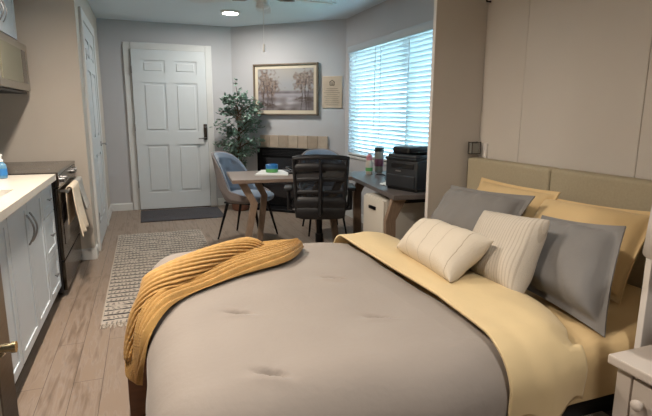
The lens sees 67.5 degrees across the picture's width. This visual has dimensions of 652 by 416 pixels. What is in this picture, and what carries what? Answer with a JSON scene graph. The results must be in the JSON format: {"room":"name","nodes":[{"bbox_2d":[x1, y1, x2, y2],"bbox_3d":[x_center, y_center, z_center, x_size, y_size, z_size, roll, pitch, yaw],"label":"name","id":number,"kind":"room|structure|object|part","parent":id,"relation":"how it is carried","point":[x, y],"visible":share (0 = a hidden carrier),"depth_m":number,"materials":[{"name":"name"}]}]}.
{"room":"studio apartment","nodes":[
{"label":"studio apartment","id":0,"kind":"room"},
{"bbox_2d":[0,0,110,248],"bbox_3d":[-2.876,-0.921,5.060,0.900,2.430,2.340,-4,12,-20],"label":"wall","id":1,"kind":"structure","parent":0,"point":[48,122],"depth_m":4.01,"materials":[{"name":"beige paint"}]},
{"bbox_2d":[0,0,16,39],"bbox_3d":[-2.387,-1.502,3.274,0.381,0.590,0.900,-4,12,-20],"label":"upper cabinet","id":2,"kind":"object","parent":1,"relation":"attached to","point":[7,15],"visible":0.99,"depth_m":3.58,"materials":[{"name":"paint"}]},
{"bbox_3d":[-2.209,-1.357,3.315,0.038,0.156,0.010,-4,12,-20],"label":"handle","id":3,"kind":"part","parent":2,"relation":"part of","materials":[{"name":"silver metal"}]},
{"bbox_3d":[-2.240,-1.373,3.398,0.038,0.156,0.010,-4,12,-20],"label":"handle","id":4,"kind":"part","parent":2,"relation":"part of","materials":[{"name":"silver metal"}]},
{"bbox_2d":[0,31,30,93],"bbox_3d":[-2.379,-1.000,3.375,0.405,0.375,0.900,-4,12,-20],"label":"microwave","id":5,"kind":"object","parent":2,"relation":"attached to","point":[14,73],"visible":1,"depth_m":3.40,"materials":[{"name":"metal"}]},
{"bbox_2d":[80,248,95,260],"bbox_3d":[-2.115,0.410,4.326,0.130,0.100,0.014,-4,12,-20],"label":"baseboard","id":6,"kind":"structure","parent":1,"relation":"attached to","point":[87,254],"depth_m":4.33,"materials":[{"name":"paint"}]},
{"bbox_2d":[78,6,108,250],"bbox_3d":[-2.336,-0.771,4.955,0.025,2.180,1.220,-4,12,-20],"label":"trim","id":7,"kind":"structure","parent":1,"relation":"attached to","point":[82,17],"depth_m":4.48,"materials":[{"name":"paint"}]},
{"bbox_2d":[83,23,107,241],"bbox_3d":[-2.316,-0.727,4.958,0.109,2.070,1.005,-4,12,-20],"label":"door","id":8,"kind":"structure","parent":1,"relation":"in","point":[97,143],"depth_m":4.97,"materials":[{"name":"paint"}]},
{"bbox_2d":[95,244,98,258],"bbox_3d":[-2.075,0.391,4.426,0.014,0.100,0.150,-4,12,-20],"label":"baseboard","id":9,"kind":"structure","parent":1,"relation":"attached to","point":[96,247],"depth_m":4.38,"materials":[{"name":"paint"}]},
{"bbox_2d":[108,204,111,220],"bbox_3d":[-2.713,0.061,6.126,0.014,0.100,0.740,-4,12,-20],"label":"baseboard","id":10,"kind":"structure","parent":1,"relation":"attached to","point":[110,207],"depth_m":6.14,"materials":[{"name":"paint"}]},
{"bbox_2d":[96,18,233,209],"bbox_3d":[-2.125,-1.211,6.594,1.850,2.430,0.150,-4,12,-20],"label":"wall","id":11,"kind":"structure","parent":0,"point":[111,33],"depth_m":6.37,"materials":[{"name":"paint"}]},
{"bbox_2d":[112,203,132,210],"bbox_3d":[-2.722,-0.013,6.513,0.270,0.100,0.014,-4,12,-20],"label":"baseboard","id":12,"kind":"structure","parent":11,"relation":"attached to","point":[119,206],"depth_m":6.51,"materials":[{"name":"paint"}]},
{"bbox_2d":[122,41,216,209],"bbox_3d":[-2.062,-1.070,6.550,1.100,2.170,0.025,-4,12,-20],"label":"trim","id":13,"kind":"structure","parent":11,"relation":"attached to","point":[127,46],"depth_m":6.46,"materials":[{"name":"paint"}]},
{"bbox_2d":[130,49,210,209],"bbox_3d":[-2.051,-1.017,6.510,0.932,2.082,0.124,-4,12,-20],"label":"door","id":14,"kind":"structure","parent":11,"relation":"in","point":[171,125],"depth_m":6.51,"materials":[{"name":"paint"}]},
{"bbox_3d":[-1.641,-1.037,6.654,0.047,0.210,0.021,-4,12,-20],"label":"lock plate","id":15,"kind":"part","parent":14,"relation":"part of","materials":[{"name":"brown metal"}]},
{"bbox_2d":[218,198,231,204],"bbox_3d":[-1.423,-0.096,6.985,0.240,0.100,0.014,-4,12,-20],"label":"baseboard","id":16,"kind":"structure","parent":11,"relation":"attached to","point":[221,201],"depth_m":6.95,"materials":[{"name":"paint"}]},
{"bbox_2d":[87,0,385,26],"bbox_3d":[-0.364,-1.697,2.465,4.000,0.100,8.800,-4,12,-20],"label":"ceiling","id":17,"kind":"structure","parent":0,"point":[163,11],"depth_m":5.56,"materials":[{"name":"paint"}]},
{"bbox_2d":[220,9,239,14],"bbox_3d":[-1.096,-2.234,5.593,0.230,0.031,0.230,-4,12,-20],"label":"recessed light","id":18,"kind":"object","parent":17,"relation":"in","point":[227,11],"visible":1,"depth_m":5.53,"materials":[{"name":"paint"}]},
{"bbox_2d":[188,0,336,51],"bbox_3d":[-0.447,-1.539,3.737,1.146,0.690,1.170,-4,12,-20],"label":"ceiling fan","id":19,"kind":"object","parent":17,"relation":"hanging from","point":[263,6],"visible":1,"depth_m":3.79,"materials":[{"name":"white"}]},
{"bbox_3d":[-0.875,-1.621,3.779,0.425,0.029,0.132,3,11,11],"label":"blade","id":20,"kind":"part","parent":19,"relation":"part of","materials":[{"name":"white"}]},
{"bbox_3d":[-0.472,-1.389,3.668,0.004,0.301,0.064,-2,11,-11],"label":"pull chain","id":21,"kind":"part","parent":19,"relation":"part of","materials":[{"name":"paint"}]},
{"bbox_3d":[-0.480,-1.694,3.682,0.230,0.365,0.230,-4,12,-20],"label":"motor","id":22,"kind":"part","parent":19,"relation":"part of","materials":[{"name":"white"}]},
{"bbox_3d":[-0.524,-1.679,4.092,0.132,0.029,0.425,-1,11,-6],"label":"blade","id":23,"kind":"part","parent":19,"relation":"part of","materials":[{"name":"white"}]},
{"bbox_3d":[-0.114,-1.632,3.862,0.425,0.029,0.132,-5,12,-24],"label":"blade","id":24,"kind":"part","parent":19,"relation":"part of","materials":[{"name":"white"}]},
{"bbox_2d":[230,19,346,170],"bbox_3d":[-0.481,-1.203,6.604,1.380,2.430,1.270,-4,12,-20],"label":"wall","id":25,"kind":"structure","parent":0,"point":[323,42],"depth_m":6.35,"materials":[{"name":"paint"}]},
{"bbox_2d":[253,62,318,115],"bbox_3d":[-0.536,-1.558,6.418,0.945,0.665,0.043,5,12,22],"label":"framed painting","id":26,"kind":"object","parent":25,"relation":"attached to","point":[281,88],"visible":1,"depth_m":6.41,"materials":[{"name":"multicoloured paper"}]},
{"bbox_2d":[322,76,341,107],"bbox_3d":[0.079,-1.471,6.197,0.270,0.395,0.014,5,12,22],"label":"sign","id":27,"kind":"object","parent":25,"relation":"attached to","point":[331,85],"visible":1,"depth_m":6.19,"materials":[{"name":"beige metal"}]},
{"bbox_2d":[15,205,612,415],"bbox_3d":[-0.378,0.788,2.942,4.000,0.100,8.800,-4,12,-20],"label":"floor","id":28,"kind":"structure","parent":0,"point":[73,366],"depth_m":2.87,"materials":[{"name":"wood"}]},
{"bbox_2d":[0,267,18,415],"bbox_3d":[-0.944,0.295,0.503,0.936,1.720,0.975,-4,12,-20],"label":"door","id":29,"kind":"structure","parent":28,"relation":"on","point":[8,398],"depth_m":1.07,"materials":[{"name":"wood"}]},
{"bbox_3d":[-0.792,0.300,0.935,0.356,0.058,0.067,-4,12,-20],"label":"handle","id":30,"kind":"part","parent":29,"relation":"part of","materials":[{"name":"gold metal"}]},
{"bbox_2d":[0,219,23,382],"bbox_3d":[-1.662,0.485,1.992,0.620,0.838,0.346,-4,12,-20],"label":"base cabinet","id":31,"kind":"object","parent":28,"relation":"on","point":[5,257],"visible":0.42,"depth_m":2.18,"materials":[{"name":"paint"}]},
{"bbox_2d":[6,192,51,363],"bbox_3d":[-1.843,0.382,2.524,0.656,0.838,0.788,-4,12,-20],"label":"base cabinet","id":32,"kind":"object","parent":28,"relation":"on","point":[25,226],"visible":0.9,"depth_m":2.54,"materials":[{"name":"paint"}]},
{"bbox_3d":[-1.509,0.351,2.429,0.020,0.727,0.386,-4,12,-20],"label":"door","id":33,"kind":"part","parent":32,"relation":"part of","materials":[{"name":"paint"}]},
{"bbox_2d":[0,174,55,222],"bbox_3d":[-1.850,-0.102,2.442,0.655,0.140,1.515,-4,12,-20],"label":"countertop","id":34,"kind":"structure","parent":32,"relation":"on","point":[15,190],"depth_m":2.62,"materials":[{"name":"stone"}]},
{"bbox_2d":[0,154,7,178],"bbox_3d":[-1.996,-0.255,3.001,0.059,0.148,0.058,-4,12,-20],"label":"soap bottle","id":35,"kind":"object","parent":34,"relation":"on","point":[3,168],"visible":1,"depth_m":2.99,"materials":[{"name":"blue plastic"}]},
{"bbox_3d":[-1.538,0.114,2.544,0.038,0.166,0.010,-4,12,-20],"label":"handle","id":36,"kind":"part","parent":32,"relation":"part of","materials":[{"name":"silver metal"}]},
{"bbox_3d":[-1.563,0.101,2.613,0.038,0.166,0.010,-4,12,-20],"label":"handle","id":37,"kind":"part","parent":32,"relation":"part of","materials":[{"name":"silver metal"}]},
{"bbox_3d":[-1.645,0.281,2.792,0.020,0.727,0.388,-4,12,-20],"label":"door","id":38,"kind":"part","parent":32,"relation":"part of","materials":[{"name":"paint"}]},
{"bbox_2d":[3,161,81,293],"bbox_3d":[-2.248,0.117,3.684,0.697,0.856,0.900,-4,12,-20],"label":"range","id":39,"kind":"object","parent":28,"relation":"on","point":[69,248],"visible":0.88,"depth_m":3.51,"materials":[{"name":"black metal"}]},
{"bbox_2d":[3,161,74,175],"bbox_3d":[-2.269,-0.290,3.597,0.647,0.024,0.900,-4,12,-20],"label":"cooktop","id":40,"kind":"object","parent":39,"relation":"in","point":[60,168],"depth_m":3.59,"materials":[{"name":"black glass"}]},
{"bbox_3d":[-1.982,-0.255,3.712,0.034,0.080,0.894,-4,12,-20],"label":"control panel","id":41,"kind":"part","parent":39,"relation":"part of","materials":[{"name":"metal"}]},
{"bbox_3d":[-1.987,0.037,3.767,0.026,0.505,0.894,-4,12,-20],"label":"oven door","id":42,"kind":"part","parent":39,"relation":"part of","materials":[{"name":"metal"}]},
{"bbox_3d":[-1.949,-0.184,3.738,0.062,0.024,0.800,-4,12,-20],"label":"handle","id":43,"kind":"part","parent":39,"relation":"part of","materials":[{"name":"metal"}]},
{"bbox_3d":[-1.990,0.398,3.836,0.026,0.210,0.894,-4,12,-20],"label":"drawer","id":44,"kind":"part","parent":39,"relation":"part of","materials":[{"name":"metal"}]},
{"bbox_2d":[65,180,88,236],"bbox_3d":[-1.867,-0.006,3.673,0.099,0.372,0.416,-4,12,-20],"label":"hand towel","id":45,"kind":"object","parent":39,"relation":"hanging from","point":[74,196],"visible":0.98,"depth_m":3.64,"materials":[{"name":"beige fabric"}]},
{"bbox_2d":[74,176,89,209],"bbox_3d":[-1.971,-0.123,3.937,0.097,0.242,0.245,-4,12,-20],"label":"hand towel","id":46,"kind":"object","parent":39,"relation":"hanging from","point":[86,202],"visible":0.65,"depth_m":3.92,"materials":[{"name":"grey fabric"}]},
{"bbox_2d":[41,184,60,303],"bbox_3d":[-2.050,0.279,3.055,0.642,0.838,0.363,-4,12,-20],"label":"base cabinet","id":47,"kind":"object","parent":28,"relation":"on","point":[46,194],"visible":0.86,"depth_m":3.14,"materials":[{"name":"paint"}]},
{"bbox_3d":[-1.776,-0.053,3.094,0.020,0.186,0.355,-4,12,-20],"label":"drawer","id":48,"kind":"part","parent":47,"relation":"part of","materials":[{"name":"paint"}]},
{"bbox_3d":[-1.778,0.174,3.137,0.020,0.264,0.355,-4,12,-20],"label":"drawer","id":49,"kind":"part","parent":47,"relation":"part of","materials":[{"name":"paint"}]},
{"bbox_3d":[-1.779,0.440,3.188,0.020,0.265,0.355,-4,12,-20],"label":"drawer","id":50,"kind":"part","parent":47,"relation":"part of","materials":[{"name":"paint"}]},
{"bbox_2d":[100,229,208,328],"bbox_3d":[-1.383,0.482,4.210,0.864,0.012,2.480,-4,12,-20],"label":"woven rug","id":51,"kind":"object","parent":28,"relation":"on","point":[136,255],"visible":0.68,"depth_m":4.31,"materials":[{"name":"beige fabric"}]},
{"bbox_2d":[141,206,222,222],"bbox_3d":[-1.859,0.076,6.308,1.000,0.012,0.720,-4,12,-20],"label":"door mat","id":52,"kind":"object","parent":28,"relation":"on","point":[200,212],"visible":0.86,"depth_m":6.25,"materials":[{"name":"grey fabric"}]},
{"bbox_2d":[209,78,264,210],"bbox_3d":[-1.165,-0.832,6.471,0.751,1.742,0.511,-4,12,-20],"label":"potted tree","id":53,"kind":"object","parent":28,"relation":"on","point":[238,152],"visible":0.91,"depth_m":6.40,"materials":[{"name":"green plant"}]},
{"bbox_3d":[-1.157,-0.083,6.606,0.276,0.220,0.276,-4,12,-20],"label":"pot","id":54,"kind":"part","parent":53,"relation":"part of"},
{"bbox_3d":[-1.160,-0.897,6.474,0.640,1.532,0.364,-4,12,-20],"label":"stem","id":55,"kind":"part","parent":53,"relation":"part of","materials":[{"name":"green plant"}]},
{"bbox_2d":[211,151,277,238],"bbox_3d":[-0.875,-0.138,5.126,0.643,0.894,0.604,4,11,17],"label":"dining chair","id":56,"kind":"object","parent":28,"relation":"on","point":[223,162],"visible":0.79,"depth_m":5.06,"materials":[{"name":"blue fabric"}]},
{"bbox_3d":[-1.062,0.131,5.053,0.134,0.392,0.034,-1,11,-8],"label":"leg","id":57,"kind":"part","parent":56,"relation":"part of","materials":[{"name":"black metal"}]},
{"bbox_3d":[-0.956,0.070,5.376,0.134,0.392,0.034,11,15,43],"label":"leg","id":58,"kind":"part","parent":56,"relation":"part of","materials":[{"name":"black metal"}]},
{"bbox_3d":[-0.817,-0.075,5.119,0.370,0.020,0.360,4,11,17],"label":"seat","id":59,"kind":"part","parent":56,"relation":"part of","materials":[{"name":"blue fabric"}]},
{"bbox_3d":[-0.802,-0.123,5.105,0.489,0.096,0.450,4,11,17],"label":"seat","id":60,"kind":"part","parent":56,"relation":"part of","materials":[{"name":"blue fabric"}]},
{"bbox_3d":[-0.584,0.094,5.259,0.134,0.392,0.034,-1,11,-8],"label":"leg","id":61,"kind":"part","parent":56,"relation":"part of","materials":[{"name":"black metal"}]},
{"bbox_2d":[249,135,327,212],"bbox_3d":[-0.509,-0.455,6.498,1.055,1.000,0.260,5,12,22],"label":"fireplace","id":62,"kind":"object","parent":28,"relation":"on","point":[286,146],"visible":0.51,"depth_m":6.59,"materials":[{"name":"tile"}]},
{"bbox_3d":[-0.514,-0.403,6.596,0.740,0.540,0.008,5,12,22],"label":"glass","id":63,"kind":"part","parent":62,"relation":"part of","materials":[{"name":"black glass"}]},
{"bbox_2d":[226,171,351,242],"bbox_3d":[-0.357,0.047,4.587,1.073,0.735,0.662,-3,11,-16],"label":"dining table","id":64,"kind":"object","parent":28,"relation":"on","point":[243,178],"visible":0.48,"depth_m":4.27,"materials":[{"name":"beige wood"}]},
{"bbox_3d":[-0.677,0.125,4.254,0.168,0.705,0.035,-4,12,-20],"label":"leg","id":65,"kind":"part","parent":64,"relation":"part of","materials":[{"name":"brown wood"}]},
{"bbox_3d":[-0.647,0.036,4.714,0.168,0.705,0.035,-4,12,-20],"label":"leg","id":66,"kind":"part","parent":64,"relation":"part of","materials":[{"name":"brown wood"}]},
{"bbox_2d":[255,170,287,175],"bbox_3d":[-0.498,-0.329,4.563,0.302,0.012,0.395,0,11,-3],"label":"folder","id":67,"kind":"object","parent":64,"relation":"on","point":[261,172],"visible":0.74,"depth_m":4.45,"materials":[{"name":"white paper"}]},
{"bbox_2d":[266,164,277,172],"bbox_3d":[-0.506,-0.372,4.558,0.114,0.074,0.114,-4,12,-20],"label":"card holder","id":68,"kind":"object","parent":67,"relation":"on","point":[270,168],"visible":1,"depth_m":4.51,"materials":[{"name":"green"}]},
{"bbox_2d":[282,166,292,173],"bbox_3d":[-0.220,-0.377,4.697,0.368,0.058,0.260,-4,12,-20],"label":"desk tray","id":69,"kind":"object","parent":64,"relation":"on","point":[287,169],"visible":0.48,"depth_m":4.60,"materials":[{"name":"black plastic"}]},
{"bbox_3d":[0.089,0.086,4.479,0.168,0.705,0.035,-4,12,-20],"label":"leg","id":70,"kind":"part","parent":64,"relation":"part of","materials":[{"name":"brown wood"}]},
{"bbox_2d":[284,155,355,242],"bbox_3d":[-0.055,0.004,4.183,0.640,0.974,0.732,0,11,-2],"label":"office chair","id":71,"kind":"object","parent":28,"relation":"on","point":[320,184],"visible":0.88,"depth_m":3.89,"materials":[{"name":"black leather"}]},
{"bbox_3d":[-0.293,-0.064,4.177,0.081,0.230,0.238,0,11,-2],"label":"armrest","id":72,"kind":"part","parent":71,"relation":"part of","materials":[{"name":"black plastic"}]},
{"bbox_3d":[-0.044,-0.162,3.890,0.424,0.502,0.131,0,11,-2],"label":"panel","id":73,"kind":"part","parent":71,"relation":"part of","materials":[{"name":"black leather"}]},
{"bbox_3d":[-0.043,-0.162,3.892,0.451,0.538,0.169,0,11,-2],"label":"frame","id":74,"kind":"part","parent":71,"relation":"part of","materials":[{"name":"black plastic"}]},
{"bbox_3d":[0.181,-0.064,4.195,0.081,0.230,0.238,0,11,-2],"label":"armrest","id":75,"kind":"part","parent":71,"relation":"part of","materials":[{"name":"black plastic"}]},
{"bbox_2d":[302,148,348,236],"bbox_3d":[-0.032,-0.195,5.450,0.604,0.894,0.643,-2,11,-10],"label":"dining chair","id":76,"kind":"object","parent":28,"relation":"on","point":[317,151],"visible":0.09,"depth_m":5.61,"materials":[{"name":"blue fabric"}]},
{"bbox_3d":[-0.158,0.103,5.223,0.034,0.392,0.134,3,11,15],"label":"leg","id":77,"kind":"part","parent":76,"relation":"part of","materials":[{"name":"black metal"}]},
{"bbox_3d":[0.181,0.094,5.284,0.034,0.392,0.134,-8,13,-35],"label":"leg","id":78,"kind":"part","parent":76,"relation":"part of","materials":[{"name":"black metal"}]},
{"bbox_2d":[349,171,425,237],"bbox_3d":[0.596,0.132,4.174,0.720,0.735,1.441,-2,11,-14],"label":"desk","id":79,"kind":"object","parent":28,"relation":"on","point":[398,198],"visible":0.48,"depth_m":3.62,"materials":[{"name":"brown wood"}]},
{"bbox_3d":[0.331,0.047,4.693,0.158,0.703,0.035,-4,12,-20],"label":"leg","id":80,"kind":"part","parent":79,"relation":"part of","materials":[{"name":"brown wood"}]},
{"bbox_2d":[365,154,372,173],"bbox_3d":[0.402,-0.411,4.544,0.068,0.190,0.068,-4,12,-20],"label":"spray bottle","id":81,"kind":"object","parent":79,"relation":"on","point":[369,164],"visible":1,"depth_m":4.52,"materials":[{"name":"beige plastic"}]},
{"bbox_2d":[374,147,383,172],"bbox_3d":[0.509,-0.462,4.683,0.094,0.240,0.094,-4,12,-20],"label":"tumbler","id":82,"kind":"object","parent":79,"relation":"on","point":[379,151],"visible":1,"depth_m":4.65,"materials":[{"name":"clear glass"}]},
{"bbox_3d":[0.509,-0.561,4.664,0.094,0.040,0.094,-4,12,-20],"label":"lid","id":83,"kind":"part","parent":82,"relation":"part of","materials":[{"name":"black plastic"}]},
{"bbox_3d":[0.488,0.278,3.494,0.158,0.703,0.035,-4,12,-20],"label":"leg","id":84,"kind":"part","parent":79,"relation":"part of","materials":[{"name":"brown wood"}]},
{"bbox_2d":[386,145,427,192],"bbox_3d":[0.678,-0.301,3.646,0.364,0.315,0.310,-8,14,-38],"label":"printer","id":85,"kind":"object","parent":79,"relation":"on","point":[406,167],"visible":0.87,"depth_m":3.52,"materials":[{"name":"plastic"}]},
{"bbox_2d":[386,173,414,188],"bbox_3d":[0.541,-0.195,3.556,0.016,0.090,0.270,-8,14,-38],"label":"paper tray","id":86,"kind":"object","parent":85,"relation":"on","point":[393,180],"depth_m":3.55,"materials":[{"name":"plastic"}]},
{"bbox_3d":[0.565,-0.357,3.544,0.074,0.018,0.300,-8,14,-38],"label":"control panel","id":87,"kind":"part","parent":85,"relation":"part of","materials":[{"name":"black plastic"}]},
{"bbox_3d":[0.680,-0.390,3.630,0.340,0.027,0.280,-8,14,-38],"label":"scanner lid","id":88,"kind":"part","parent":85,"relation":"part of","materials":[{"name":"plastic"}]},
{"bbox_2d":[128,157,651,415],"bbox_3d":[0.291,0.370,2.222,2.265,1.000,1.790,-4,12,-20],"label":"frame","id":89,"kind":"object","parent":28,"relation":"on","point":[599,189],"visible":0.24,"depth_m":2.35,"materials":[{"name":"fabric"}]},
{"bbox_3d":[-0.743,0.726,2.109,0.205,0.330,0.100,-4,12,-20],"label":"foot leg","id":90,"kind":"part","parent":89,"relation":"part of","materials":[{"name":"brown wood"}]},
{"bbox_2d":[468,142,480,153],"bbox_3d":[1.002,-0.406,3.293,0.071,0.082,0.046,-4,12,-20],"label":"wire holder","id":91,"kind":"object","parent":89,"relation":"on","point":[474,146],"visible":1,"depth_m":3.28,"materials":[{"name":"grey"}]},
{"bbox_2d":[470,143,478,152],"bbox_3d":[1.002,-0.403,3.294,0.056,0.069,0.028,-4,12,-20],"label":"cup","id":92,"kind":"object","parent":91,"relation":"on","point":[474,147],"depth_m":3.28,"materials":[{"name":"glass"}]},
{"bbox_2d":[356,248,641,404],"bbox_3d":[0.360,0.439,2.139,1.988,0.197,1.409,-4,12,-20],"label":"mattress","id":93,"kind":"object","parent":89,"relation":"on","point":[622,318],"visible":0.06,"depth_m":1.68,"materials":[{"name":"yellow fabric"}]},
{"bbox_2d":[146,242,509,415],"bbox_3d":[-0.159,0.531,1.903,1.035,0.479,1.540,-4,12,-20],"label":"duvet","id":94,"kind":"object","parent":93,"relation":"on","point":[328,329],"visible":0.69,"depth_m":1.38,"materials":[{"name":"grey fabric"}]},
{"bbox_2d":[123,237,303,384],"bbox_3d":[-0.442,0.359,2.063,0.336,0.373,1.000,8,13,34],"label":"knitted throw","id":95,"kind":"object","parent":94,"relation":"on","point":[182,276],"visible":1,"depth_m":1.84,"materials":[{"name":"fabric"}]},
{"bbox_2d":[334,231,587,415],"bbox_3d":[0.461,0.393,2.123,0.446,0.321,1.517,-4,12,-20],"label":"sheet","id":96,"kind":"object","parent":93,"relation":"on","point":[546,372],"visible":0.77,"depth_m":1.48,"materials":[{"name":"yellow fabric"}]},
{"bbox_2d":[397,218,493,281],"bbox_3d":[0.482,0.158,2.119,0.215,0.196,0.557,-3,11,-17],"label":"lumbar cushion","id":97,"kind":"object","parent":96,"relation":"on","point":[449,250],"visible":0.99,"depth_m":1.95,"materials":[{"name":"beige fabric"}]},
{"bbox_2d":[468,210,549,293],"bbox_3d":[0.723,0.161,2.017,0.234,0.284,0.476,-3,11,-15],"label":"throw cushion","id":98,"kind":"object","parent":96,"relation":"on","point":[511,260],"visible":0.73,"depth_m":1.88,"materials":[{"name":"beige fabric"}]},
{"bbox_2d":[430,185,534,230],"bbox_3d":[0.806,0.049,2.675,0.270,0.318,0.632,-5,12,-25],"label":"pillow sham","id":99,"kind":"object","parent":93,"relation":"on","point":[461,207],"visible":0.61,"depth_m":2.58,"materials":[{"name":"grey fabric"}]},
{"bbox_2d":[477,177,560,217],"bbox_3d":[1.002,0.041,2.762,0.229,0.352,0.620,-4,12,-20],"label":"pillow","id":100,"kind":"object","parent":93,"relation":"on","point":[485,184],"visible":0.31,"depth_m":2.63,"materials":[{"name":"yellow fabric"}]},
{"bbox_2d":[527,215,625,336],"bbox_3d":[0.956,0.210,1.908,0.275,0.333,0.594,-3,11,-17],"label":"pillow sham","id":101,"kind":"object","parent":93,"relation":"on","point":[575,268],"visible":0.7,"depth_m":1.78,"materials":[{"name":"grey fabric"}]},
{"bbox_2d":[533,198,649,303],"bbox_3d":[1.158,0.141,2.231,0.274,0.339,0.694,-3,11,-17],"label":"pillow","id":102,"kind":"object","parent":93,"relation":"on","point":[635,221],"visible":0.44,"depth_m":2.04,"materials":[{"name":"yellow fabric"}]},
{"bbox_3d":[1.125,0.052,3.053,0.095,0.680,0.723,-4,12,-20],"label":"headboard","id":103,"kind":"part","parent":89,"relation":"part of","materials":[{"name":"fabric"}]},
{"bbox_3d":[0.834,0.736,1.604,0.670,0.050,0.145,-4,12,-20],"label":"rail","id":104,"kind":"part","parent":89,"relation":"part of","materials":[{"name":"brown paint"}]},
{"bbox_3d":[1.418,0.203,2.274,0.095,0.680,0.956,-4,12,-20],"label":"headboard","id":105,"kind":"part","parent":89,"relation":"part of","materials":[{"name":"fabric"}]},
{"bbox_2d":[363,193,424,239],"bbox_3d":[0.592,0.226,3.870,0.520,0.665,0.360,-4,12,-20],"label":"file cabinet","id":106,"kind":"object","parent":28,"relation":"on","point":[375,204],"visible":0.28,"depth_m":3.67,"materials":[{"name":"beige metal"}]},
{"bbox_3d":[0.368,0.073,3.757,0.018,0.305,0.348,-4,12,-20],"label":"drawer","id":107,"kind":"part","parent":106,"relation":"part of","materials":[{"name":"beige metal"}]},
{"bbox_2d":[425,0,651,347],"bbox_3d":[1.150,-0.392,2.451,0.926,2.420,1.802,-4,12,-20],"label":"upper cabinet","id":108,"kind":"object","parent":28,"relation":"on","point":[565,84],"visible":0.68,"depth_m":2.77,"materials":[{"name":"wood"}]},
{"bbox_3d":[0.983,-0.559,3.316,0.630,2.420,0.030,-4,12,-20],"label":"panel","id":109,"kind":"part","parent":108,"relation":"part of","materials":[{"name":"beige wood"}]},
{"bbox_3d":[1.067,-0.387,3.287,0.012,0.095,0.055,-4,12,-20],"label":"trim","id":110,"kind":"part","parent":108,"relation":"part of","materials":[{"name":"plastic"}]},
{"bbox_3d":[1.124,-0.527,3.152,0.020,2.420,0.383,-4,12,-20],"label":"panel","id":111,"kind":"part","parent":108,"relation":"part of","materials":[{"name":"beige wood"}]},
{"bbox_3d":[1.325,-0.423,2.616,0.020,2.420,0.776,-4,12,-20],"label":"panel","id":112,"kind":"part","parent":108,"relation":"part of","materials":[{"name":"beige wood"}]},
{"bbox_3d":[1.562,-0.301,1.987,0.020,2.420,0.586,-4,12,-20],"label":"panel","id":113,"kind":"part","parent":108,"relation":"part of","materials":[{"name":"beige wood"}]},
{"bbox_3d":[1.460,-0.233,1.631,0.922,2.420,0.018,-4,12,-20],"label":"panel","id":114,"kind":"part","parent":108,"relation":"part of","materials":[{"name":"white wood"}]},
{"bbox_2d":[608,345,651,415],"bbox_3d":[1.132,0.750,1.325,0.503,0.600,0.510,-4,12,-20],"label":"nightstand","id":115,"kind":"object","parent":28,"relation":"on","point":[633,389],"visible":1,"depth_m":1.38,"materials":[{"name":"white paint"}]},
{"bbox_3d":[0.874,0.738,1.457,0.045,0.571,0.045,-4,12,-20],"label":"leg","id":116,"kind":"part","parent":115,"relation":"part of","materials":[{"name":"white paint"}]},
{"bbox_3d":[0.860,0.544,1.346,0.031,0.032,0.032,-4,12,-20],"label":"knob","id":117,"kind":"part","parent":115,"relation":"part of","materials":[{"name":"white ceramic"}]},
{"bbox_3d":[0.936,0.608,1.224,0.022,0.195,0.366,-4,12,-20],"label":"drawer","id":118,"kind":"part","parent":115,"relation":"part of","materials":[{"name":"white paint"}]},
{"bbox_2d":[642,207,651,259],"bbox_3d":[1.006,0.180,1.297,0.287,0.530,0.287,-4,12,-20],"label":"table lamp","id":119,"kind":"object","parent":115,"relation":"on","point":[647,249],"visible":1,"depth_m":1.32,"materials":[{"name":"white paint"}]},
{"bbox_2d":[345,0,433,214],"bbox_3d":[1.575,-0.473,2.861,0.140,2.430,7.550,-4,12,-20],"label":"wall","id":120,"kind":"structure","parent":0,"point":[389,16],"depth_m":5.31,"materials":[{"name":"paint"}]},
{"bbox_2d":[345,210,362,222],"bbox_3d":[0.735,0.282,5.080,0.014,0.100,2.850,-4,12,-20],"label":"baseboard","id":121,"kind":"structure","parent":120,"relation":"attached to","point":[349,213],"depth_m":6.19,"materials":[{"name":"paint"}]},
{"bbox_2d":[347,66,414,164],"bbox_3d":[0.816,-1.053,4.797,0.135,1.330,2.790,-4,12,-20],"label":"window","id":122,"kind":"structure","parent":120,"relation":"in","point":[350,156],"depth_m":5.74,"materials":[{"name":"paint"}]},
{"bbox_3d":[0.784,-0.413,4.910,0.075,0.030,2.790,-4,12,-20],"label":"sill","id":123,"kind":"part","parent":122,"relation":"part of","materials":[{"name":"paint"}]},
{"bbox_2d":[348,20,432,160],"bbox_3d":[0.766,-1.077,4.795,0.068,1.293,2.770,-4,12,-20],"label":"window blind","id":124,"kind":"object","parent":122,"relation":"attached to","point":[400,51],"visible":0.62,"depth_m":5.04,"materials":[{"name":"grey plastic"}]},
{"bbox_3d":[0.774,-0.450,4.909,0.050,0.020,2.730,-4,12,-20],"label":"rail","id":125,"kind":"part","parent":124,"relation":"part of","materials":[{"name":"paint"}]},
{"label":"outside","id":126,"kind":"structure","parent":0,"visible":0},
{"bbox_3d":[5.531,-0.057,9.122,11.400,0.100,19.000,-4,12,-20],"label":"ground","id":127,"kind":"structure","parent":126,"visible":0},
{"bbox_2d":[413,65,430,145],"bbox_3d":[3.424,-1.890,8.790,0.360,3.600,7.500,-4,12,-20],"label":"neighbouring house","id":128,"kind":"structure","parent":127,"relation":"on","point":[420,65],"depth_m":11.52,"materials":[{"name":"white"}]}
]}

